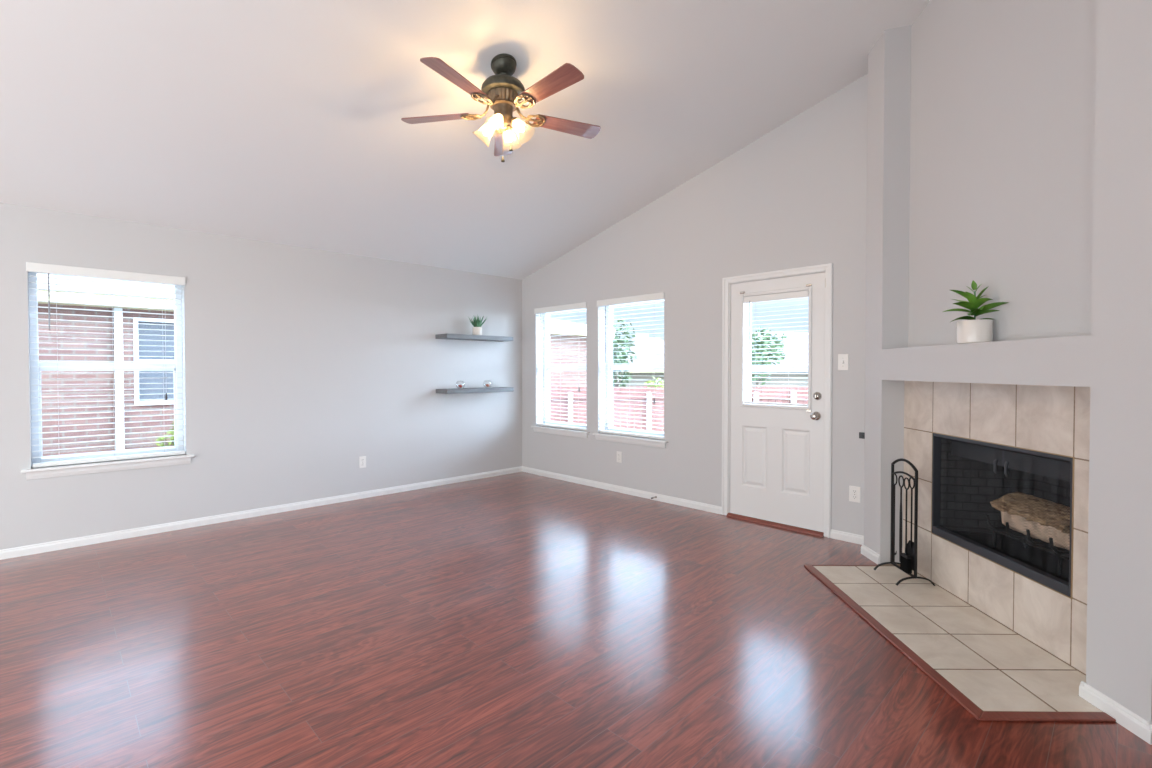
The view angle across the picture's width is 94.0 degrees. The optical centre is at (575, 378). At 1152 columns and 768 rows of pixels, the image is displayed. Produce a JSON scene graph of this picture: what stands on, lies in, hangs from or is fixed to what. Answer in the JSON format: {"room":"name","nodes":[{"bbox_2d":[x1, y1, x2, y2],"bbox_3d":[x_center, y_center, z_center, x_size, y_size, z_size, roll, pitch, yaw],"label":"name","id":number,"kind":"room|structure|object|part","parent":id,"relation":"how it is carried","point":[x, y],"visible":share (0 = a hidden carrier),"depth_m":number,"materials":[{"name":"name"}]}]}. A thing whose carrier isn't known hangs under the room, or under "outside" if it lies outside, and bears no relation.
{"room":"empty living room","nodes":[
{"label":"empty living room","id":0,"kind":"room"},
{"bbox_2d":[0,202,521,549],"bbox_3d":[-3.905,0.144,3.842,8.800,2.780,0.200,-1,1,-44],"label":"wall","id":1,"kind":"structure","parent":0,"point":[301,364],"depth_m":4.86,"materials":[{"name":"grey paint"}]},
{"bbox_2d":[21,272,194,479],"bbox_3d":[-3.566,-0.058,4.131,0.995,1.516,0.235,-1,1,-44],"label":"window","id":2,"kind":"structure","parent":1,"relation":"in","point":[36,367],"depth_m":4.05,"materials":[{"name":"white plastic"}]},
{"bbox_2d":[26,262,185,467],"bbox_3d":[-3.530,-0.099,4.094,0.907,1.445,0.082,-1,1,-44],"label":"window blind","id":3,"kind":"object","parent":2,"relation":"attached to","point":[30,266],"visible":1,"depth_m":4.06,"materials":[{"name":"white plastic"}]},
{"bbox_3d":[-3.740,-0.084,3.873,0.002,1.356,0.002,-1,1,-44],"label":"ladder cord","id":4,"kind":"part","parent":3,"relation":"part of","materials":[{"name":"white fabric"}]},
{"bbox_3d":[-3.540,0.610,4.116,0.883,0.027,0.052,-1,1,-44],"label":"rail","id":5,"kind":"part","parent":3,"relation":"part of","materials":[{"name":"white plastic"}]},
{"bbox_3d":[-3.522,-0.087,4.085,0.002,1.356,0.002,-1,1,-44],"label":"ladder cord","id":6,"kind":"part","parent":3,"relation":"part of","materials":[{"name":"white fabric"}]},
{"bbox_3d":[-3.304,-0.091,4.298,0.002,1.356,0.002,-1,1,-44],"label":"ladder cord","id":7,"kind":"part","parent":3,"relation":"part of","materials":[{"name":"white fabric"}]},
{"bbox_3d":[-3.543,0.637,4.120,0.995,0.022,0.170,-1,1,-44],"label":"sill","id":8,"kind":"part","parent":2,"relation":"part of","materials":[{"name":"white paint"}]},
{"bbox_3d":[-3.622,0.224,4.193,0.805,0.702,0.025,-1,1,-44],"label":"sash","id":9,"kind":"part","parent":2,"relation":"part of","materials":[{"name":"white plastic"}]},
{"bbox_2d":[0,466,521,559],"bbox_3d":[-3.758,1.201,3.853,8.600,0.066,0.014,-1,1,-44],"label":"baseboard","id":10,"kind":"structure","parent":1,"relation":"attached to","point":[141,531],"depth_m":4.57,"materials":[{"name":"white paint"}]},
{"bbox_2d":[359,456,365,467],"bbox_3d":[-2.152,0.840,5.418,0.070,0.116,0.009,-1,1,-44],"label":"wall outlet","id":11,"kind":"object","parent":1,"relation":"attached to","point":[362,460],"visible":1,"depth_m":5.41,"materials":[{"name":"white plastic"}]},
{"bbox_2d":[435,333,512,341],"bbox_3d":[-1.157,-0.474,6.203,0.903,0.048,0.244,-1,1,-44],"label":"floating shelf","id":12,"kind":"object","parent":1,"relation":"attached to","point":[437,336],"visible":1,"depth_m":6.09,"materials":[{"name":"grey wood"}]},
{"bbox_2d":[469,316,485,334],"bbox_3d":[-1.144,-0.622,6.209,0.223,0.247,0.189,0,1,23],"label":"potted succulent","id":13,"kind":"object","parent":12,"relation":"on","point":[477,329],"visible":0.92,"depth_m":6.17,"materials":[{"name":"green plant"}]},
{"bbox_2d":[436,387,513,393],"bbox_3d":[-1.157,0.132,6.213,0.903,0.048,0.244,-1,1,-44],"label":"floating shelf","id":14,"kind":"object","parent":1,"relation":"attached to","point":[491,389],"visible":1,"depth_m":6.11,"materials":[{"name":"grey wood"}]},
{"bbox_2d":[0,0,929,279],"bbox_3d":[-1.691,-1.995,1.678,9.000,1.749,6.340,-1,1,-44],"label":"ceiling","id":15,"kind":"structure","parent":0,"point":[272,121],"depth_m":3.46,"materials":[{"name":"white paint"}]},
{"bbox_2d":[401,53,600,161],"bbox_3d":[-0.402,-1.601,3.183,1.238,0.615,1.187,-1,1,-44],"label":"ceiling fan","id":16,"kind":"object","parent":15,"relation":"hanging from","point":[503,92],"visible":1,"depth_m":3.15,"materials":[{"name":"brown wood"}]},
{"bbox_3d":[-0.851,-1.597,3.292,0.436,0.006,0.132,0,13,10],"label":"blade","id":17,"kind":"part","parent":16,"relation":"part of","materials":[{"name":"brown wood"}]},
{"bbox_3d":[-0.634,-1.590,2.845,0.132,0.006,0.436,14,7,27],"label":"blade","id":18,"kind":"part","parent":16,"relation":"part of","materials":[{"name":"brown wood"}]},
{"bbox_3d":[-0.534,-1.500,3.243,0.055,0.058,0.042,0,1,13],"label":"bulb","id":19,"kind":"part","parent":16,"relation":"part of","materials":[{"name":"white glass"}]},
{"bbox_3d":[-0.458,-1.498,3.120,0.042,0.058,0.055,0,1,13],"label":"bulb","id":20,"kind":"part","parent":16,"relation":"part of","materials":[{"name":"white glass"}]},
{"bbox_3d":[-0.493,-1.603,3.637,0.132,0.006,0.436,-12,3,-8],"label":"blade","id":21,"kind":"part","parent":16,"relation":"part of","materials":[{"name":"brown wood"}]},
{"bbox_3d":[-0.412,-1.502,3.320,0.042,0.058,0.055,0,1,13],"label":"bulb","id":22,"kind":"part","parent":16,"relation":"part of","materials":[{"name":"white glass"}]},
{"bbox_3d":[-0.335,-1.500,3.197,0.055,0.058,0.042,0,1,13],"label":"bulb","id":23,"kind":"part","parent":16,"relation":"part of","materials":[{"name":"white glass"}]},
{"bbox_3d":[-0.141,-1.591,2.913,0.132,0.006,0.436,16,-10,-43],"label":"blade","id":24,"kind":"part","parent":16,"relation":"part of","materials":[{"name":"brown wood"}]},
{"bbox_3d":[-0.054,-1.600,3.403,0.436,0.006,0.132,-1,-11,-26],"label":"blade","id":25,"kind":"part","parent":16,"relation":"part of","materials":[{"name":"brown wood"}]},
{"bbox_2d":[472,327,481,334],"bbox_3d":[-1.140,-0.547,6.208,0.112,0.098,0.112,-1,1,-44],"label":"pot","id":26,"kind":"object","parent":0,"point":[475,330],"depth_m":6.16,"materials":[{"name":"white ceramic"}]},
{"bbox_2d":[0,472,1151,767],"bbox_3d":[-1.689,1.418,1.736,9.000,0.300,6.340,-1,1,-44],"label":"floor","id":27,"kind":"structure","parent":0,"point":[519,619],"depth_m":2.50,"materials":[{"name":"brown wood"}]},
{"bbox_2d":[804,564,1115,721],"bbox_3d":[1.825,1.242,2.769,0.664,0.010,1.593,0,1,1],"label":"hearth","id":28,"kind":"object","parent":27,"relation":"on","point":[994,672],"visible":0.95,"depth_m":2.47,"materials":[{"name":"tile"}]},
{"bbox_2d":[874,458,934,585],"bbox_3d":[2.020,0.860,3.310,0.232,0.737,0.260,0,1,1],"label":"stand","id":29,"kind":"object","parent":28,"relation":"on","point":[915,479],"visible":0.88,"depth_m":3.20,"materials":[{"name":"black metal"}]},
{"bbox_2d":[892,473,897,561],"bbox_3d":[2.005,0.874,3.382,0.010,0.561,0.056,0,1,1],"label":"poker","id":30,"kind":"object","parent":29,"relation":"hanging from","point":[893,474],"visible":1,"depth_m":3.38,"materials":[{"name":"black metal"}]},
{"bbox_3d":[2.005,0.631,3.378,0.008,0.076,0.056,0,1,1],"label":"loop handle","id":31,"kind":"part","parent":30,"relation":"part of","materials":[{"name":"black metal"}]},
{"bbox_2d":[898,475,903,561],"bbox_3d":[2.004,0.863,3.312,0.010,0.536,0.056,0,1,1],"label":"tongs","id":32,"kind":"object","parent":29,"relation":"hanging from","point":[901,487],"visible":0.99,"depth_m":3.31,"materials":[{"name":"black metal"}]},
{"bbox_3d":[2.004,0.931,3.317,0.008,0.400,0.016,0,1,1],"label":"tong arm","id":33,"kind":"part","parent":32,"relation":"part of","materials":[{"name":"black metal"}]},
{"bbox_3d":[2.004,0.931,3.309,0.008,0.400,0.016,0,1,1],"label":"tong arm","id":34,"kind":"part","parent":32,"relation":"part of","materials":[{"name":"black metal"}]},
{"bbox_3d":[2.004,0.633,3.308,0.008,0.076,0.056,0,1,1],"label":"loop handle","id":35,"kind":"part","parent":32,"relation":"part of","materials":[{"name":"black metal"}]},
{"bbox_2d":[900,477,911,573],"bbox_3d":[2.000,0.883,3.250,0.031,0.574,0.077,0,1,1],"label":"brush","id":36,"kind":"object","parent":29,"relation":"hanging from","point":[905,561],"visible":1,"depth_m":3.25,"materials":[{"name":"black metal"}]},
{"bbox_3d":[1.999,0.634,3.246,0.008,0.076,0.056,0,1,1],"label":"loop handle","id":37,"kind":"part","parent":36,"relation":"part of","materials":[{"name":"black metal"}]},
{"bbox_2d":[907,478,914,570],"bbox_3d":[2.043,0.876,3.274,0.018,0.561,0.108,0,1,1],"label":"shovel","id":38,"kind":"object","parent":29,"relation":"hanging from","point":[910,545],"visible":0.61,"depth_m":3.27,"materials":[{"name":"black metal"}]},
{"bbox_3d":[2.045,1.076,3.277,0.013,0.160,0.100,0,1,1],"label":"shovel blade","id":39,"kind":"part","parent":38,"relation":"part of","materials":[{"name":"black metal"}]},
{"bbox_2d":[522,73,867,535],"bbox_3d":[1.459,-0.650,4.774,0.200,4.328,6.340,-1,1,-44],"label":"wall","id":40,"kind":"structure","parent":0,"point":[795,196],"depth_m":4.89,"materials":[{"name":"grey paint"}]},
{"bbox_2d":[531,308,589,437],"bbox_3d":[-0.138,-0.099,6.381,0.235,1.516,0.980,-1,1,-44],"label":"window","id":41,"kind":"structure","parent":40,"relation":"in","point":[551,430],"depth_m":6.59,"materials":[{"name":"white plastic"}]},
{"bbox_2d":[534,302,586,430],"bbox_3d":[-0.174,-0.140,6.344,0.082,1.445,0.892,-1,1,-44],"label":"window blind","id":42,"kind":"object","parent":41,"relation":"attached to","point":[560,308],"visible":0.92,"depth_m":6.33,"materials":[{"name":"white plastic"}]},
{"bbox_3d":[-0.183,-0.128,6.336,0.002,1.356,0.002,-1,1,-44],"label":"ladder cord","id":43,"kind":"part","parent":42,"relation":"part of","materials":[{"name":"white fabric"}]},
{"bbox_3d":[-0.163,0.569,6.366,0.052,0.027,0.868,-1,1,-44],"label":"rail","id":44,"kind":"part","parent":42,"relation":"part of","materials":[{"name":"white plastic"}]},
{"bbox_3d":[-0.160,0.597,6.370,0.170,0.022,0.980,-1,1,-44],"label":"sill","id":45,"kind":"part","parent":41,"relation":"part of","materials":[{"name":"white paint"}]},
{"bbox_3d":[-0.077,-0.137,6.439,0.065,1.442,0.880,-1,1,-44],"label":"frame","id":46,"kind":"part","parent":41,"relation":"part of","materials":[{"name":"white plastic"}]},
{"bbox_3d":[-0.080,0.183,6.441,0.025,0.702,0.790,-1,1,-44],"label":"sash","id":47,"kind":"part","parent":41,"relation":"part of","materials":[{"name":"white plastic"}]},
{"bbox_2d":[617,451,621,462],"bbox_3d":[0.455,0.827,5.679,0.009,0.116,0.070,-1,1,-44],"label":"wall outlet","id":48,"kind":"object","parent":40,"relation":"attached to","point":[619,454],"visible":1,"depth_m":5.67,"materials":[{"name":"white plastic"}]},
{"bbox_2d":[522,466,721,514],"bbox_3d":[0.308,1.164,5.832,0.014,0.066,2.860,-1,1,-44],"label":"baseboard","id":49,"kind":"structure","parent":40,"relation":"attached to","point":[644,494],"depth_m":5.57,"materials":[{"name":"white paint"}]},
{"bbox_2d":[592,299,667,447],"bbox_3d":[0.605,-0.086,5.620,0.235,1.516,0.985,-1,1,-44],"label":"window","id":50,"kind":"structure","parent":40,"relation":"in","point":[651,442],"depth_m":5.81,"materials":[{"name":"white plastic"}]},
{"bbox_3d":[0.582,0.609,5.609,0.170,0.022,0.985,-1,1,-44],"label":"sill","id":51,"kind":"part","parent":50,"relation":"part of","materials":[{"name":"white paint"}]},
{"bbox_2d":[597,292,663,439],"bbox_3d":[0.568,-0.127,5.584,0.082,1.445,0.897,-1,1,-44],"label":"window blind","id":52,"kind":"object","parent":50,"relation":"attached to","point":[655,296],"visible":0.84,"depth_m":5.57,"materials":[{"name":"white plastic"}]},
{"bbox_3d":[0.579,0.581,5.606,0.052,0.027,0.873,-1,1,-44],"label":"rail","id":53,"kind":"part","parent":52,"relation":"part of","materials":[{"name":"white plastic"}]},
{"bbox_3d":[0.779,-0.295,5.337,0.002,0.990,0.002,-1,1,-44],"label":"lift cord","id":54,"kind":"part","parent":52,"relation":"part of","materials":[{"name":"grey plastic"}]},
{"bbox_3d":[0.662,0.196,5.681,0.025,0.702,0.795,-1,1,-44],"label":"sash","id":55,"kind":"part","parent":50,"relation":"part of","materials":[{"name":"white plastic"}]},
{"bbox_2d":[722,263,832,537],"bbox_3d":[1.689,0.164,4.509,0.260,2.110,0.940,-1,1,-44],"label":"door","id":56,"kind":"structure","parent":40,"relation":"in","point":[777,457],"depth_m":4.44,"materials":[{"name":"white paint"}]},
{"bbox_3d":[1.529,0.667,4.599,0.011,0.524,0.227,-1,1,-44],"label":"panel","id":57,"kind":"part","parent":56,"relation":"part of","materials":[{"name":"white paint"}]},
{"bbox_3d":[1.641,-0.246,4.451,0.012,0.979,0.614,-1,1,-44],"label":"glass frame","id":58,"kind":"part","parent":56,"relation":"part of","materials":[{"name":"white paint"}]},
{"bbox_3d":[1.652,0.207,4.464,0.026,0.016,0.546,-1,1,-44],"label":"blind rail","id":59,"kind":"part","parent":56,"relation":"part of","materials":[{"name":"white plastic"}]},
{"bbox_3d":[1.774,0.177,4.584,0.025,2.020,0.812,-1,1,-44],"label":"storm door frame","id":60,"kind":"part","parent":56,"relation":"part of","materials":[{"name":"white plastic"}]},
{"bbox_3d":[1.778,0.671,4.343,0.011,0.524,0.230,-1,1,-44],"label":"panel","id":61,"kind":"part","parent":56,"relation":"part of","materials":[{"name":"white paint"}]},
{"bbox_3d":[1.865,0.292,4.193,0.066,0.068,0.068,-1,1,-44],"label":"knob","id":62,"kind":"part","parent":56,"relation":"part of","materials":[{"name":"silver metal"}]},
{"bbox_2d":[838,354,848,369],"bbox_3d":[2.017,-0.126,4.056,0.016,0.122,0.076,-1,1,-44],"label":"light switch","id":63,"kind":"object","parent":40,"relation":"attached to","point":[843,359],"visible":1,"depth_m":4.06,"materials":[{"name":"white plastic"}]},
{"bbox_2d":[849,486,860,502],"bbox_3d":[2.083,0.862,4.011,0.009,0.118,0.080,-1,1,-44],"label":"wall outlet","id":64,"kind":"object","parent":40,"relation":"attached to","point":[854,492],"visible":1,"depth_m":4.01,"materials":[{"name":"white plastic"}]},
{"bbox_2d":[859,432,864,438],"bbox_3d":[2.123,0.418,3.957,0.018,0.046,0.070,-1,1,-44],"label":"plate","id":65,"kind":"object","parent":40,"relation":"attached to","point":[861,434],"visible":0.66,"depth_m":3.96,"materials":[{"name":"black plastic"}]},
{"bbox_2d":[830,529,863,544],"bbox_3d":[2.072,1.194,4.026,0.014,0.066,0.310,-1,1,-44],"label":"baseboard","id":66,"kind":"structure","parent":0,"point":[835,534],"depth_m":4.05,"materials":[{"name":"white paint"}]},
{"bbox_2d":[864,0,1151,722],"bbox_3d":[2.359,-0.734,2.860,0.700,3.959,2.060,0,1,1],"label":"wall","id":67,"kind":"structure","parent":0,"point":[1009,142],"depth_m":2.56,"materials":[{"name":"grey paint"}]},
{"bbox_2d":[861,544,879,564],"bbox_3d":[2.053,1.198,3.763,0.100,0.066,0.407,0,1,24],"label":"baseboard","id":68,"kind":"object","parent":67,"relation":"attached to","point":[867,552],"visible":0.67,"depth_m":3.66,"materials":[{"name":"white paint"}]},
{"bbox_2d":[943,280,1008,343],"bbox_3d":[2.062,-0.349,2.790,0.209,0.332,0.282,0,1,1],"label":"potted plant","id":69,"kind":"object","parent":67,"relation":"on","point":[969,330],"visible":0.88,"depth_m":2.78,"materials":[{"name":"green plant"}]},
{"bbox_3d":[2.090,-0.244,2.817,0.154,0.122,0.154,0,1,1],"label":"pot","id":70,"kind":"part","parent":69,"relation":"part of","materials":[{"name":"white ceramic"}]},
{"bbox_2d":[903,381,1089,674],"bbox_3d":[2.177,0.633,2.824,0.041,1.227,1.457,0,1,1],"label":"fireplace surround","id":71,"kind":"object","parent":67,"relation":"attached to","point":[1051,419],"visible":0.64,"depth_m":2.68,"materials":[{"name":"tile"}]},
{"bbox_2d":[931,432,1074,598],"bbox_3d":[2.426,0.638,2.788,0.546,0.668,0.970,0,1,1],"label":"fireplace insert","id":72,"kind":"object","parent":67,"relation":"in","point":[968,474],"depth_m":3.05,"materials":[{"name":"black metal"}]},
{"bbox_3d":[2.276,0.870,2.919,0.015,0.098,0.015,0,1,-22],"label":"leg","id":73,"kind":"part","parent":72,"relation":"part of","materials":[{"name":"black metal"}]},
{"bbox_3d":[2.194,0.457,2.805,0.020,0.079,0.014,0,1,1],"label":"pull handle","id":74,"kind":"part","parent":72,"relation":"part of","materials":[{"name":"grey metal"}]},
{"bbox_3d":[2.193,0.458,2.735,0.020,0.079,0.014,0,1,1],"label":"pull handle","id":75,"kind":"part","parent":72,"relation":"part of","materials":[{"name":"grey metal"}]},
{"bbox_3d":[2.214,0.364,2.786,0.010,0.010,0.910,0,1,1],"label":"curtain rod","id":76,"kind":"part","parent":72,"relation":"part of","materials":[{"name":"black metal"}]},
{"bbox_3d":[2.259,0.401,2.785,0.010,0.126,0.908,0,1,1],"label":"lintel plate","id":77,"kind":"part","parent":72,"relation":"part of","materials":[{"name":"grey metal"}]},
{"bbox_3d":[2.446,0.870,2.917,0.015,0.098,0.015,0,1,-22],"label":"leg","id":78,"kind":"part","parent":72,"relation":"part of","materials":[{"name":"black metal"}]},
{"bbox_3d":[2.363,0.827,2.717,0.273,0.192,0.480,0,1,1],"label":"fire grate","id":79,"kind":"part","parent":72,"relation":"part of","materials":[{"name":"black metal"}]},
{"bbox_2d":[990,492,1069,549],"bbox_3d":[2.341,0.713,2.687,0.206,0.197,0.455,0,1,1],"label":"log","id":80,"kind":"object","parent":72,"relation":"on","point":[1045,519],"visible":0.75,"depth_m":2.67,"materials":[{"name":"brown wood"}]},
{"bbox_3d":[2.271,0.877,2.519,0.015,0.098,0.015,0,1,23],"label":"leg","id":81,"kind":"part","parent":72,"relation":"part of","materials":[{"name":"black metal"}]},
{"bbox_2d":[1079,681,1151,744],"bbox_3d":[2.332,1.228,1.983,0.694,0.066,0.268,0,1,1],"label":"baseboard","id":82,"kind":"structure","parent":67,"relation":"attached to","point":[1126,718],"depth_m":1.97,"materials":[{"name":"white paint"}]},
{"label":"outside","id":83,"kind":"structure","parent":0,"visible":0},
{"bbox_2d":[634,412,662,431],"bbox_3d":[6.644,1.588,27.997,100.000,0.300,100.000,-1,1,-44],"label":"ground","id":84,"kind":"structure","parent":83,"point":[634,412],"depth_m":18.97,"materials":[{"name":"white"}]},
{"bbox_2d":[37,274,615,457],"bbox_3d":[-6.601,-0.274,9.504,14.860,4.070,6.320,-1,1,-44],"label":"brick house","id":85,"kind":"structure","parent":84,"relation":"on","point":[47,377],"depth_m":6.48,"materials":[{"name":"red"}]},
{"bbox_2d":[613,318,638,386],"bbox_3d":[1.148,-0.340,15.492,1.593,3.991,1.827,1,1,30],"label":"tree","id":86,"kind":"object","parent":84,"relation":"on","point":[626,333],"visible":0.32,"depth_m":15.07,"materials":[{"name":"green plant"}]},
{"bbox_2d":[613,333,663,407],"bbox_3d":[3.700,-0.425,28.282,5.600,3.720,8.630,0,1,0],"label":"house","id":87,"kind":"structure","parent":84,"relation":"on","point":[638,378],"depth_m":25.22,"materials":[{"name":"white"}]},
{"bbox_2d":[634,377,663,430],"bbox_3d":[2.015,0.803,14.028,1.540,1.760,1.446,-1,1,-44],"label":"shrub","id":88,"kind":"object","parent":84,"relation":"on","point":[650,381],"visible":0.11,"depth_m":13.88,"materials":[{"name":"green plant"}]},
{"bbox_2d":[550,386,807,431],"bbox_3d":[3.166,0.938,10.772,8.230,1.586,0.129,0,1,0],"label":"wooden fence","id":89,"kind":"object","parent":84,"relation":"on","point":[624,392],"visible":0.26,"depth_m":10.81,"materials":[{"name":"brown wood"}]},
{"bbox_3d":[-0.110,0.999,10.740,0.090,1.469,0.064,0,1,0],"label":"post","id":90,"kind":"part","parent":89,"relation":"part of","materials":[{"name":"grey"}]},
{"bbox_3d":[1.459,0.998,10.740,0.090,1.469,0.064,0,1,0],"label":"post","id":91,"kind":"part","parent":89,"relation":"part of","materials":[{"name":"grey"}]},
{"bbox_3d":[3.125,0.351,10.784,8.150,0.090,0.044,0,1,0],"label":"rail","id":92,"kind":"part","parent":89,"relation":"part of","materials":[{"name":"white wood"}]},
{"bbox_3d":[3.602,0.996,10.740,0.090,1.469,0.064,0,1,0],"label":"post","id":93,"kind":"part","parent":89,"relation":"part of","materials":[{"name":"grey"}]},
{"bbox_3d":[4.346,0.996,10.740,0.090,1.469,0.064,0,1,0],"label":"post","id":94,"kind":"part","parent":89,"relation":"part of","materials":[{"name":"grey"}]},
{"bbox_2d":[751,326,787,386],"bbox_3d":[7.365,-0.281,21.944,3.392,3.646,3.149,-1,1,-44],"label":"tree","id":95,"kind":"object","parent":84,"relation":"on","point":[763,350],"visible":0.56,"depth_m":21.03,"materials":[{"name":"green plant"}]},
{"bbox_2d":[751,332,807,387],"bbox_3d":[11.950,-0.682,31.278,10.100,4.120,8.630,0,1,0],"label":"house","id":96,"kind":"structure","parent":84,"relation":"on","point":[790,344],"depth_m":27.72,"materials":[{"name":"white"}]},
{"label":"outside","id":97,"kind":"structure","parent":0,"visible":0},
{"bbox_3d":[-5.187,1.819,4.812,9.680,0.039,2.960,-1,1,-44],"label":"ground","id":98,"kind":"structure","parent":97,"visible":0},
{"bbox_2d":[154,421,174,448],"bbox_3d":[-4.944,1.135,6.574,0.399,1.352,0.400,-1,1,-44],"label":"shrub","id":99,"kind":"object","parent":98,"relation":"on","point":[162,444],"visible":0.04,"depth_m":6.48,"materials":[{"name":"green plant"}]}
]}

